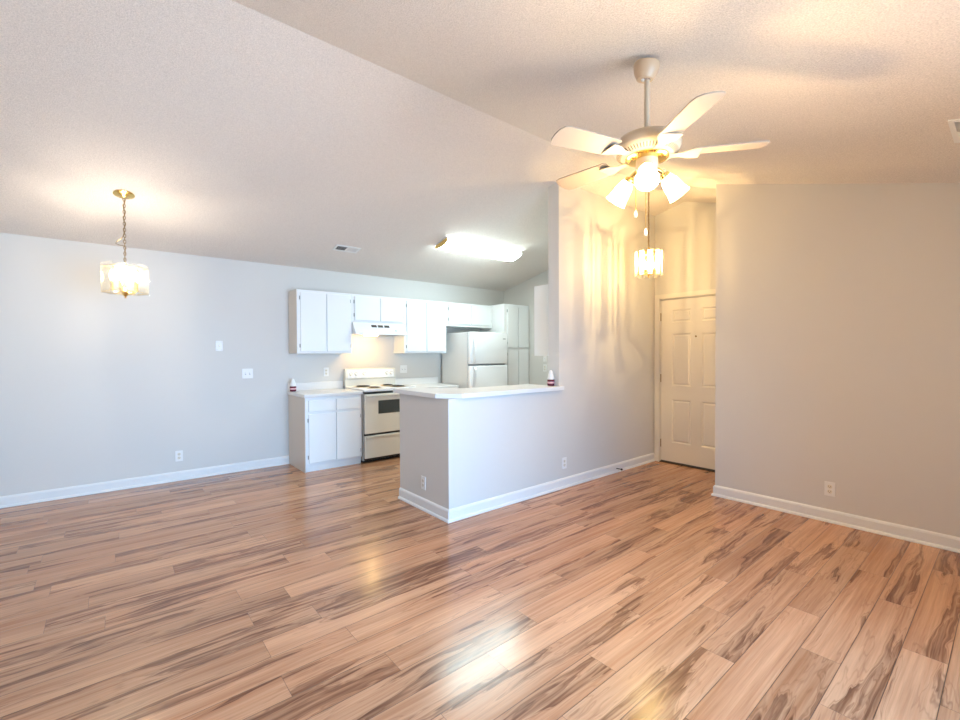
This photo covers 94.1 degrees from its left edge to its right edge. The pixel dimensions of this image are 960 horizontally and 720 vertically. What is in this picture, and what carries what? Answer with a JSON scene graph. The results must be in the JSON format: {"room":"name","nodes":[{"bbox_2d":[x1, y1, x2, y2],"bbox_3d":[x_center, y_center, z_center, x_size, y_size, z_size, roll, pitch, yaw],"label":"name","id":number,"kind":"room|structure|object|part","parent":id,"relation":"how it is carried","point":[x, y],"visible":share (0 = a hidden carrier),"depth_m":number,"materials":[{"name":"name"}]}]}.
{"room":"empty living room","nodes":[
{"label":"empty living room","id":0,"kind":"room"},
{"bbox_2d":[0,233,503,495],"bbox_3d":[-2.171,0.028,5.911,7.040,2.548,0.120,-1,1,-40],"label":"wall","id":1,"kind":"structure","parent":0,"point":[96,386],"depth_m":4.74,"materials":[{"name":"white paint"}]},
{"bbox_2d":[0,455,288,507],"bbox_3d":[-3.572,1.275,4.669,3.027,0.102,0.026,-1,1,-40],"label":"baseboard","id":2,"kind":"structure","parent":1,"relation":"attached to","point":[101,487],"depth_m":4.64,"materials":[{"name":"white paint"}]},
{"bbox_2d":[175,450,182,461],"bbox_3d":[-3.302,1.054,4.902,0.070,0.115,0.008,-1,1,-40],"label":"wall outlet","id":3,"kind":"object","parent":1,"relation":"attached to","point":[178,454],"visible":1,"depth_m":4.90,"materials":[{"name":"white plastic"}]},
{"bbox_2d":[216,341,222,350],"bbox_3d":[-2.997,-0.161,5.135,0.070,0.115,0.018,-1,1,-40],"label":"cable jack","id":4,"kind":"object","parent":1,"relation":"attached to","point":[219,344],"visible":1,"depth_m":5.14,"materials":[{"name":"white plastic"}]},
{"bbox_2d":[242,369,252,377],"bbox_3d":[-2.770,0.161,5.328,0.116,0.115,0.016,-1,1,-40],"label":"light switch","id":5,"kind":"object","parent":1,"relation":"attached to","point":[246,373],"visible":1,"depth_m":5.33,"materials":[{"name":"white plastic"}]},
{"bbox_2d":[287,381,342,390],"bbox_3d":[-2.145,0.339,5.844,0.720,0.100,0.020,-1,1,-40],"label":"backsplash","id":6,"kind":"structure","parent":1,"relation":"attached to","point":[331,384],"depth_m":5.85,"materials":[{"name":"laminate"}]},
{"bbox_2d":[288,289,351,353],"bbox_3d":[-2.037,-0.472,5.722,0.696,0.777,0.331,-1,1,-40],"label":"upper cabinet","id":7,"kind":"object","parent":1,"relation":"attached to","point":[319,321],"visible":1,"depth_m":5.56,"materials":[{"name":"white paint"}]},
{"bbox_3d":[-2.309,-0.468,5.509,0.004,0.777,0.311,-1,1,-40],"label":"panel","id":8,"kind":"part","parent":7,"relation":"part of","materials":[{"name":"beige wood"}]},
{"bbox_3d":[-2.053,-0.466,5.506,0.313,0.722,0.019,-1,1,-40],"label":"door","id":9,"kind":"part","parent":7,"relation":"part of","materials":[{"name":"white paint"}]},
{"bbox_3d":[-1.805,-0.470,5.711,0.308,0.722,0.019,-1,1,-40],"label":"door","id":10,"kind":"part","parent":7,"relation":"part of","materials":[{"name":"white paint"}]},
{"bbox_2d":[323,368,328,375],"bbox_3d":[-2.044,0.159,5.934,0.070,0.115,0.008,-1,1,-40],"label":"wall outlet","id":11,"kind":"object","parent":1,"relation":"attached to","point":[325,370],"visible":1,"depth_m":5.93,"materials":[{"name":"white plastic"}]},
{"bbox_2d":[351,294,403,323],"bbox_3d":[-1.468,-0.687,6.191,0.782,0.365,0.331,-1,1,-40],"label":"upper cabinet","id":12,"kind":"object","parent":1,"relation":"attached to","point":[364,308],"visible":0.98,"depth_m":6.04,"materials":[{"name":"white paint"}]},
{"bbox_3d":[-1.504,-0.680,5.958,0.355,0.313,0.019,-1,1,-40],"label":"door","id":13,"kind":"part","parent":12,"relation":"part of","materials":[{"name":"white paint"}]},
{"bbox_3d":[-1.223,-0.684,6.191,0.345,0.313,0.019,-1,1,-40],"label":"door","id":14,"kind":"part","parent":12,"relation":"part of","materials":[{"name":"white paint"}]},
{"bbox_2d":[352,322,406,335],"bbox_3d":[-1.441,-0.416,6.153,0.758,0.173,0.420,-1,1,-40],"label":"range hood","id":15,"kind":"object","parent":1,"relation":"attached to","point":[358,328],"visible":0.94,"depth_m":6.00,"materials":[{"name":"white metal"}]},
{"bbox_2d":[400,365,406,372],"bbox_3d":[-1.140,0.135,6.679,0.116,0.115,0.016,-1,1,-40],"label":"light switch","id":16,"kind":"object","parent":1,"relation":"attached to","point":[403,368],"visible":1,"depth_m":6.68,"materials":[{"name":"white plastic"}]},
{"bbox_2d":[395,377,437,384],"bbox_3d":[-0.965,0.320,6.822,0.768,0.100,0.020,-1,1,-40],"label":"backsplash","id":17,"kind":"structure","parent":1,"relation":"attached to","point":[423,380],"depth_m":6.81,"materials":[{"name":"laminate"}]},
{"bbox_2d":[394,298,445,352],"bbox_3d":[-0.887,-0.490,6.675,0.724,0.777,0.331,-1,1,-40],"label":"upper cabinet","id":18,"kind":"object","parent":1,"relation":"attached to","point":[424,320],"visible":0.99,"depth_m":6.52,"materials":[{"name":"white paint"}]},
{"bbox_3d":[-0.916,-0.485,6.448,0.320,0.722,0.019,-1,1,-40],"label":"door","id":19,"kind":"part","parent":18,"relation":"part of","materials":[{"name":"white paint"}]},
{"bbox_3d":[-0.656,-0.489,6.663,0.325,0.722,0.019,-1,1,-40],"label":"door","id":20,"kind":"part","parent":18,"relation":"part of","materials":[{"name":"white paint"}]},
{"bbox_2d":[446,302,491,328],"bbox_3d":[-0.253,-0.707,7.198,0.924,0.365,0.331,-1,1,-40],"label":"upper cabinet","id":21,"kind":"object","parent":1,"relation":"attached to","point":[458,315],"visible":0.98,"depth_m":7.06,"materials":[{"name":"white paint"}]},
{"bbox_3d":[-0.315,-0.705,6.944,0.425,0.300,0.019,-1,1,-40],"label":"door","id":22,"kind":"part","parent":21,"relation":"part of","materials":[{"name":"white paint"}]},
{"bbox_3d":[0.020,-0.711,7.222,0.415,0.300,0.019,-1,1,-40],"label":"door","id":23,"kind":"part","parent":21,"relation":"part of","materials":[{"name":"white paint"}]},
{"bbox_2d":[0,457,959,719],"bbox_3d":[-0.025,1.382,3.324,7.070,0.101,6.926,-1,1,-40],"label":"floor","id":24,"kind":"structure","parent":0,"point":[281,592],"depth_m":2.42,"materials":[{"name":"brown wood"}]},
{"bbox_2d":[288,394,361,472],"bbox_3d":[-1.944,0.870,5.619,0.699,0.872,0.631,-1,1,-40],"label":"base cabinet","id":25,"kind":"object","parent":24,"relation":"on","point":[324,432],"visible":1,"depth_m":5.37,"materials":[{"name":"white paint"}]},
{"bbox_3d":[-2.217,0.874,5.405,0.004,0.872,0.611,-1,1,-40],"label":"panel","id":26,"kind":"part","parent":25,"relation":"part of","materials":[{"name":"beige wood"}]},
{"bbox_3d":[-1.867,0.536,5.281,0.316,0.136,0.019,-1,1,-40],"label":"drawer","id":27,"kind":"part","parent":25,"relation":"part of","materials":[{"name":"white paint"}]},
{"bbox_3d":[-1.866,0.917,5.287,0.316,0.570,0.019,-1,1,-40],"label":"door","id":28,"kind":"part","parent":25,"relation":"part of","materials":[{"name":"white paint"}]},
{"bbox_2d":[287,381,362,397],"bbox_3d":[-1.947,0.362,5.606,0.720,0.140,0.640,-1,1,-40],"label":"countertop","id":29,"kind":"structure","parent":25,"relation":"on","point":[331,388],"depth_m":5.68,"materials":[{"name":"laminate"}]},
{"bbox_2d":[290,379,295,391],"bbox_3d":[-2.326,0.313,5.558,0.076,0.159,0.076,-1,1,-40],"label":"air freshener","id":30,"kind":"object","parent":29,"relation":"on","point":[292,384],"visible":1,"depth_m":5.53,"materials":[{"name":"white plastic"}]},
{"bbox_3d":[-1.759,0.827,5.399,0.695,0.782,0.020,-1,1,-40],"label":"frame","id":31,"kind":"part","parent":25,"relation":"part of","materials":[{"name":"white paint"}]},
{"bbox_3d":[-1.617,0.532,5.488,0.305,0.136,0.019,-1,1,-40],"label":"drawer","id":32,"kind":"part","parent":25,"relation":"part of","materials":[{"name":"white paint"}]},
{"bbox_3d":[-1.616,0.913,5.494,0.305,0.570,0.019,-1,1,-40],"label":"door","id":33,"kind":"part","parent":25,"relation":"part of","materials":[{"name":"white paint"}]},
{"bbox_2d":[344,368,415,462],"bbox_3d":[-1.347,0.707,6.060,0.758,1.179,0.672,-1,1,-40],"label":"electric stove","id":34,"kind":"object","parent":24,"relation":"on","point":[380,405],"visible":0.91,"depth_m":5.79,"materials":[{"name":"white metal"}]},
{"bbox_3d":[-1.520,0.189,6.258,0.696,0.107,0.017,-1,1,-40],"label":"control panel","id":35,"kind":"part","parent":34,"relation":"part of","materials":[{"name":"white ceramic"}]},
{"bbox_2d":[345,384,415,391],"bbox_3d":[-1.348,0.379,6.055,0.758,0.036,0.603,-1,1,-40],"label":"cooktop","id":36,"kind":"object","parent":34,"relation":"in","point":[359,387],"depth_m":5.91,"materials":[{"name":"white metal"}]},
{"bbox_3d":[-1.161,1.096,5.843,0.748,0.283,0.034,-1,1,-40],"label":"storage drawer","id":37,"kind":"part","parent":34,"relation":"part of","materials":[{"name":"white metal"}]},
{"bbox_3d":[-1.163,0.677,5.837,0.748,0.500,0.034,-1,1,-40],"label":"oven door","id":38,"kind":"part","parent":34,"relation":"part of","materials":[{"name":"white metal"}]},
{"bbox_3d":[-1.144,0.448,5.809,0.716,0.028,0.030,-1,1,-40],"label":"handle","id":39,"kind":"part","parent":34,"relation":"part of","materials":[{"name":"white metal"}]},
{"bbox_2d":[442,332,506,387],"bbox_3d":[-0.067,0.420,7.012,0.749,1.715,0.766,-1,1,-40],"label":"refrigerator","id":40,"kind":"object","parent":24,"relation":"on","point":[470,359],"visible":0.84,"depth_m":6.74,"materials":[{"name":"white metal"}]},
{"bbox_3d":[-0.075,0.242,6.536,0.040,0.290,0.046,-1,1,-40],"label":"handle","id":41,"kind":"part","parent":40,"relation":"part of","materials":[{"name":"white plastic"}]},
{"bbox_3d":[-0.076,-0.167,6.530,0.040,0.436,0.046,-1,1,-40],"label":"handle","id":42,"kind":"part","parent":40,"relation":"part of","materials":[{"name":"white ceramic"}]},
{"bbox_3d":[0.130,0.652,6.779,0.749,1.138,0.060,-1,1,-40],"label":"fridge door","id":43,"kind":"part","parent":40,"relation":"part of","materials":[{"name":"white metal"}]},
{"bbox_3d":[0.127,-0.180,6.767,0.749,0.478,0.060,-1,1,-40],"label":"freezer door","id":44,"kind":"part","parent":40,"relation":"part of","materials":[{"name":"white metal"}]},
{"bbox_2d":[480,304,528,384],"bbox_3d":[0.418,0.180,7.569,0.558,2.175,0.631,-1,1,-40],"label":"pantry cabinet","id":45,"kind":"object","parent":24,"relation":"on","point":[511,319],"visible":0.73,"depth_m":7.31,"materials":[{"name":"white paint"}]},
{"bbox_3d":[0.538,0.492,7.275,0.230,1.320,0.019,-1,1,-40],"label":"door","id":46,"kind":"part","parent":45,"relation":"part of","materials":[{"name":"white paint"}]},
{"bbox_3d":[0.534,-0.533,7.260,0.230,0.660,0.019,-1,1,-40],"label":"door","id":47,"kind":"part","parent":45,"relation":"part of","materials":[{"name":"white paint"}]},
{"bbox_3d":[0.600,0.138,7.348,0.558,2.085,0.020,-1,1,-40],"label":"frame","id":48,"kind":"part","parent":45,"relation":"part of","materials":[{"name":"white paint"}]},
{"bbox_3d":[0.725,0.489,7.429,0.225,1.320,0.019,-1,1,-40],"label":"door","id":49,"kind":"part","parent":45,"relation":"part of","materials":[{"name":"white paint"}]},
{"bbox_3d":[0.721,-0.536,7.414,0.225,0.660,0.019,-1,1,-40],"label":"door","id":50,"kind":"part","parent":45,"relation":"part of","materials":[{"name":"white paint"}]},
{"bbox_3d":[-0.786,0.851,6.579,0.715,0.872,0.631,-1,1,-40],"label":"base cabinet","id":51,"kind":"object","parent":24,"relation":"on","visible":0},
{"bbox_2d":[395,377,458,387],"bbox_3d":[-0.767,0.343,6.584,0.768,0.140,0.640,-1,1,-40],"label":"countertop","id":52,"kind":"structure","parent":51,"relation":"on","point":[423,382],"depth_m":6.73,"materials":[{"name":"laminate"}]},
{"bbox_2d":[0,0,959,290],"bbox_3d":[-0.036,-1.437,3.283,7.070,1.145,6.926,-1,1,-40],"label":"ceiling","id":53,"kind":"structure","parent":0,"point":[276,132],"depth_m":2.86,"materials":[{"name":"white paint"}]},
{"bbox_2d":[101,190,146,297],"bbox_3d":[-2.975,-0.960,3.742,0.316,0.885,0.282,-1,1,-40],"label":"chandelier","id":54,"kind":"object","parent":53,"relation":"hanging from","point":[123,194],"visible":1,"depth_m":3.73,"materials":[{"name":"gold metal"}]},
{"bbox_3d":[-3.049,-0.708,3.699,0.036,0.095,0.036,-1,1,-40],"label":"bulb","id":55,"kind":"part","parent":54,"relation":"part of","materials":[{"name":"beige glass"}]},
{"bbox_3d":[-2.953,-0.708,3.660,0.036,0.095,0.036,-1,1,-40],"label":"bulb","id":56,"kind":"part","parent":54,"relation":"part of","materials":[{"name":"beige glass"}]},
{"bbox_3d":[-3.010,-1.076,3.738,0.085,0.546,0.017,0,1,-3],"label":"cord","id":57,"kind":"part","parent":54,"relation":"part of","materials":[{"name":"gold metal"}]},
{"bbox_3d":[-2.974,-0.671,3.746,0.307,0.218,0.267,-1,1,-40],"label":"frame","id":58,"kind":"part","parent":54,"relation":"part of","materials":[{"name":"gold metal"}]},
{"bbox_3d":[-2.976,-1.078,3.740,0.017,0.562,0.017,0,1,6],"label":"chain","id":59,"kind":"part","parent":54,"relation":"part of","materials":[{"name":"gold metal"}]},
{"bbox_3d":[-2.974,-0.665,3.746,0.056,0.296,0.056,-1,1,-40],"label":"stem","id":60,"kind":"part","parent":54,"relation":"part of","materials":[{"name":"gold metal"}]},
{"bbox_3d":[-2.887,-0.709,3.740,0.036,0.095,0.036,-1,1,-40],"label":"bulb","id":61,"kind":"part","parent":54,"relation":"part of","materials":[{"name":"beige glass"}]},
{"bbox_2d":[332,244,360,252],"bbox_3d":[-1.600,-1.331,5.360,0.300,0.040,0.148,-1,1,-40],"label":"ceiling vent","id":62,"kind":"object","parent":53,"relation":"in","point":[337,247],"visible":1,"depth_m":5.36,"materials":[{"name":"white plastic"}]},
{"bbox_2d":[435,237,522,261],"bbox_3d":[0.011,-1.452,5.913,1.286,0.108,0.270,-1,1,-40],"label":"fluorescent light","id":63,"kind":"object","parent":53,"relation":"attached to","point":[448,243],"visible":1,"depth_m":5.81,"materials":[{"name":"white plastic"}]},
{"bbox_2d":[635,191,662,277],"bbox_3d":[1.733,-1.354,4.591,0.264,1.020,0.266,-1,1,-40],"label":"pendant lamp","id":64,"kind":"object","parent":53,"relation":"hanging from","point":[648,250],"visible":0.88,"depth_m":4.58,"materials":[{"name":"white glass"}]},
{"bbox_3d":[1.734,-1.004,4.596,0.044,0.320,0.043,-1,1,-40],"label":"stem","id":65,"kind":"part","parent":64,"relation":"part of","materials":[{"name":"white glass"}]},
{"bbox_3d":[1.734,-1.004,4.596,0.245,0.227,0.245,-1,1,-40],"label":"frame","id":66,"kind":"part","parent":64,"relation":"part of","materials":[{"name":"white glass"}]},
{"bbox_3d":[1.732,-1.492,4.589,0.016,0.667,0.016,0,1,6],"label":"chain","id":67,"kind":"part","parent":64,"relation":"part of","materials":[{"name":"gold metal"}]},
{"bbox_2d":[551,57,769,235],"bbox_3d":[0.776,-1.010,2.172,1.006,0.837,0.972,-1,1,-40],"label":"ceiling fan","id":68,"kind":"object","parent":53,"relation":"hanging from","point":[646,147],"visible":1,"depth_m":2.07,"materials":[{"name":"white metal"}]},
{"bbox_3d":[0.562,-0.987,2.413,0.129,0.030,0.328,-1,1,-40],"label":"blade","id":69,"kind":"part","parent":68,"relation":"part of","materials":[{"name":"beige wood"}]},
{"bbox_3d":[0.474,-0.980,2.004,0.327,0.030,0.126,-1,1,-24],"label":"blade","id":70,"kind":"part","parent":68,"relation":"part of","materials":[{"name":"beige wood"}]},
{"bbox_3d":[0.709,-0.837,2.262,0.106,0.136,0.134,-1,1,-40],"label":"lamp shade","id":71,"kind":"part","parent":68,"relation":"part of","materials":[{"name":"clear glass"}]},
{"bbox_3d":[0.750,-0.815,2.150,0.003,0.190,0.003,0,1,23],"label":"pull chain","id":72,"kind":"part","parent":68,"relation":"part of","materials":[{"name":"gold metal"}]},
{"bbox_3d":[0.787,-0.767,2.122,0.003,0.285,0.003,0,1,-13],"label":"pull chain","id":73,"kind":"part","parent":68,"relation":"part of","materials":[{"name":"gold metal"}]},
{"bbox_3d":[0.755,-0.833,2.006,0.129,0.136,0.112,-1,1,-40],"label":"lamp shade","id":74,"kind":"part","parent":68,"relation":"part of","materials":[{"name":"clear glass"}]},
{"bbox_3d":[0.758,-0.848,2.024,0.069,0.076,0.055,-1,1,-40],"label":"bulb","id":75,"kind":"part","parent":68,"relation":"part of","materials":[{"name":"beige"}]},
{"bbox_2d":[614,135,680,166],"bbox_3d":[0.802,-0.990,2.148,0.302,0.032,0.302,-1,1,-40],"label":"motor housing","id":76,"kind":"object","parent":68,"relation":"attached to","point":[636,147],"depth_m":2.07,"materials":[{"name":"white metal"}]},
{"bbox_3d":[0.983,-0.989,2.457,0.126,0.030,0.327,0,1,30],"label":"blade","id":77,"kind":"part","parent":68,"relation":"part of","materials":[{"name":"beige"}]},
{"bbox_3d":[0.870,-0.910,2.160,0.057,0.039,0.018,0,1,-10],"label":"lamp arm","id":78,"kind":"part","parent":68,"relation":"part of","materials":[{"name":"gold metal"}]},
{"bbox_3d":[0.953,-0.836,2.170,0.129,0.136,0.112,-1,1,-40],"label":"lamp shade","id":79,"kind":"part","parent":68,"relation":"part of","materials":[{"name":"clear glass"}]},
{"bbox_3d":[0.837,-0.979,1.791,0.126,0.030,0.327,0,1,-6],"label":"blade","id":80,"kind":"part","parent":68,"relation":"part of","materials":[{"name":"beige wood"}]},
{"bbox_3d":[1.152,-0.984,2.071,0.327,0.030,0.126,0,1,12],"label":"blade","id":81,"kind":"part","parent":68,"relation":"part of","materials":[{"name":"beige wood"}]},
{"bbox_2d":[948,119,959,142],"bbox_3d":[2.484,-1.161,2.262,0.360,0.046,0.137,-1,1,-40],"label":"ceiling vent","id":82,"kind":"object","parent":53,"relation":"in","point":[954,124],"visible":1,"depth_m":2.27,"materials":[{"name":"white plastic"}]},
{"bbox_2d":[504,270,548,384],"bbox_3d":[1.358,-0.302,6.960,0.120,3.150,2.764,-1,1,-40],"label":"wall","id":83,"kind":"structure","parent":0,"point":[522,293],"depth_m":7.46,"materials":[{"name":"white paint"}]},
{"bbox_2d":[400,182,654,508],"bbox_3d":[0.731,-0.286,4.984,3.239,3.180,0.797,-1,1,-40],"label":"wall","id":84,"kind":"structure","parent":0,"point":[602,315],"depth_m":4.65,"materials":[{"name":"white paint"}]},
{"bbox_2d":[421,476,425,489],"bbox_3d":[-0.502,1.087,3.954,0.008,0.115,0.070,-1,1,-40],"label":"wall outlet","id":85,"kind":"object","parent":84,"relation":"attached to","point":[423,479],"visible":1,"depth_m":3.95,"materials":[{"name":"white plastic"}]},
{"bbox_2d":[393,384,563,398],"bbox_3d":[0.011,0.289,4.399,1.456,0.039,0.886,-1,1,-40],"label":"bar","id":86,"kind":"object","parent":84,"relation":"on","point":[448,393],"visible":1,"depth_m":4.06,"materials":[{"name":"laminate"}]},
{"bbox_2d":[547,370,554,385],"bbox_3d":[0.722,0.184,4.556,0.076,0.159,0.076,-1,1,-40],"label":"air freshener","id":87,"kind":"object","parent":86,"relation":"on","point":[550,380],"visible":0.99,"depth_m":4.53,"materials":[{"name":"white plastic"}]},
{"bbox_2d":[398,453,654,522],"bbox_3d":[0.735,1.253,4.988,3.265,0.102,0.823,-1,1,-40],"label":"baseboard","id":88,"kind":"structure","parent":84,"relation":"attached to","point":[444,514],"depth_m":4.17,"materials":[{"name":"white paint"}]},
{"bbox_2d":[534,284,548,355],"bbox_3d":[1.040,-0.433,5.115,0.900,0.765,0.329,-1,1,-40],"label":"upper cabinet","id":89,"kind":"object","parent":84,"relation":"attached to","point":[541,315],"visible":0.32,"depth_m":4.86,"materials":[{"name":"white paint"}]},
{"bbox_2d":[562,457,566,468],"bbox_3d":[0.866,1.059,4.588,0.070,0.115,0.008,-1,1,-40],"label":"wall outlet","id":90,"kind":"object","parent":84,"relation":"attached to","point":[564,460],"visible":1,"depth_m":4.58,"materials":[{"name":"white plastic"}]},
{"bbox_2d":[655,202,715,460],"bbox_3d":[2.632,-0.339,5.321,0.120,3.262,1.110,-1,1,-40],"label":"wall","id":91,"kind":"structure","parent":0,"point":[685,232],"depth_m":5.38,"materials":[{"name":"white paint"}]},
{"bbox_2d":[654,289,715,460],"bbox_3d":[2.606,0.237,5.342,0.128,2.110,1.039,-1,1,-40],"label":"trim","id":92,"kind":"structure","parent":91,"relation":"attached to","point":[657,348],"depth_m":5.66,"materials":[{"name":"white paint"}]},
{"bbox_2d":[660,460,714,471],"bbox_3d":[2.618,1.285,5.361,0.130,0.011,0.910,-1,1,-40],"label":"trim","id":93,"kind":"structure","parent":91,"relation":"attached to","point":[660,460],"depth_m":5.39,"materials":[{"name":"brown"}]},
{"bbox_2d":[660,295,715,470],"bbox_3d":[2.566,0.267,5.311,0.106,2.026,0.903,-1,1,-40],"label":"door","id":94,"kind":"structure","parent":91,"relation":"in","point":[688,325],"depth_m":5.39,"materials":[{"name":"white paint"}]},
{"bbox_2d":[715,184,729,486],"bbox_3d":[2.689,-0.223,4.570,1.001,3.050,0.120,-1,1,-40],"label":"wall","id":95,"kind":"structure","parent":0,"point":[722,190],"depth_m":4.25,"materials":[{"name":"white paint"}]},
{"bbox_2d":[728,183,959,536],"bbox_3d":[3.184,-0.189,3.284,0.120,3.016,2.494,-1,1,-40],"label":"wall","id":96,"kind":"structure","parent":0,"point":[844,299],"depth_m":3.51,"materials":[{"name":"white paint"}]},
{"bbox_2d":[824,481,834,496],"bbox_3d":[2.838,1.047,3.625,0.008,0.115,0.070,-1,1,-40],"label":"wall outlet","id":97,"kind":"object","parent":96,"relation":"attached to","point":[829,486],"visible":1,"depth_m":3.62,"materials":[{"name":"white plastic"}]},
{"bbox_2d":[711,485,959,552],"bbox_3d":[3.087,1.268,3.314,0.026,0.102,2.640,-1,1,-40],"label":"baseboard","id":98,"kind":"structure","parent":96,"relation":"attached to","point":[916,535],"depth_m":3.54,"materials":[{"name":"white paint"}]}
]}

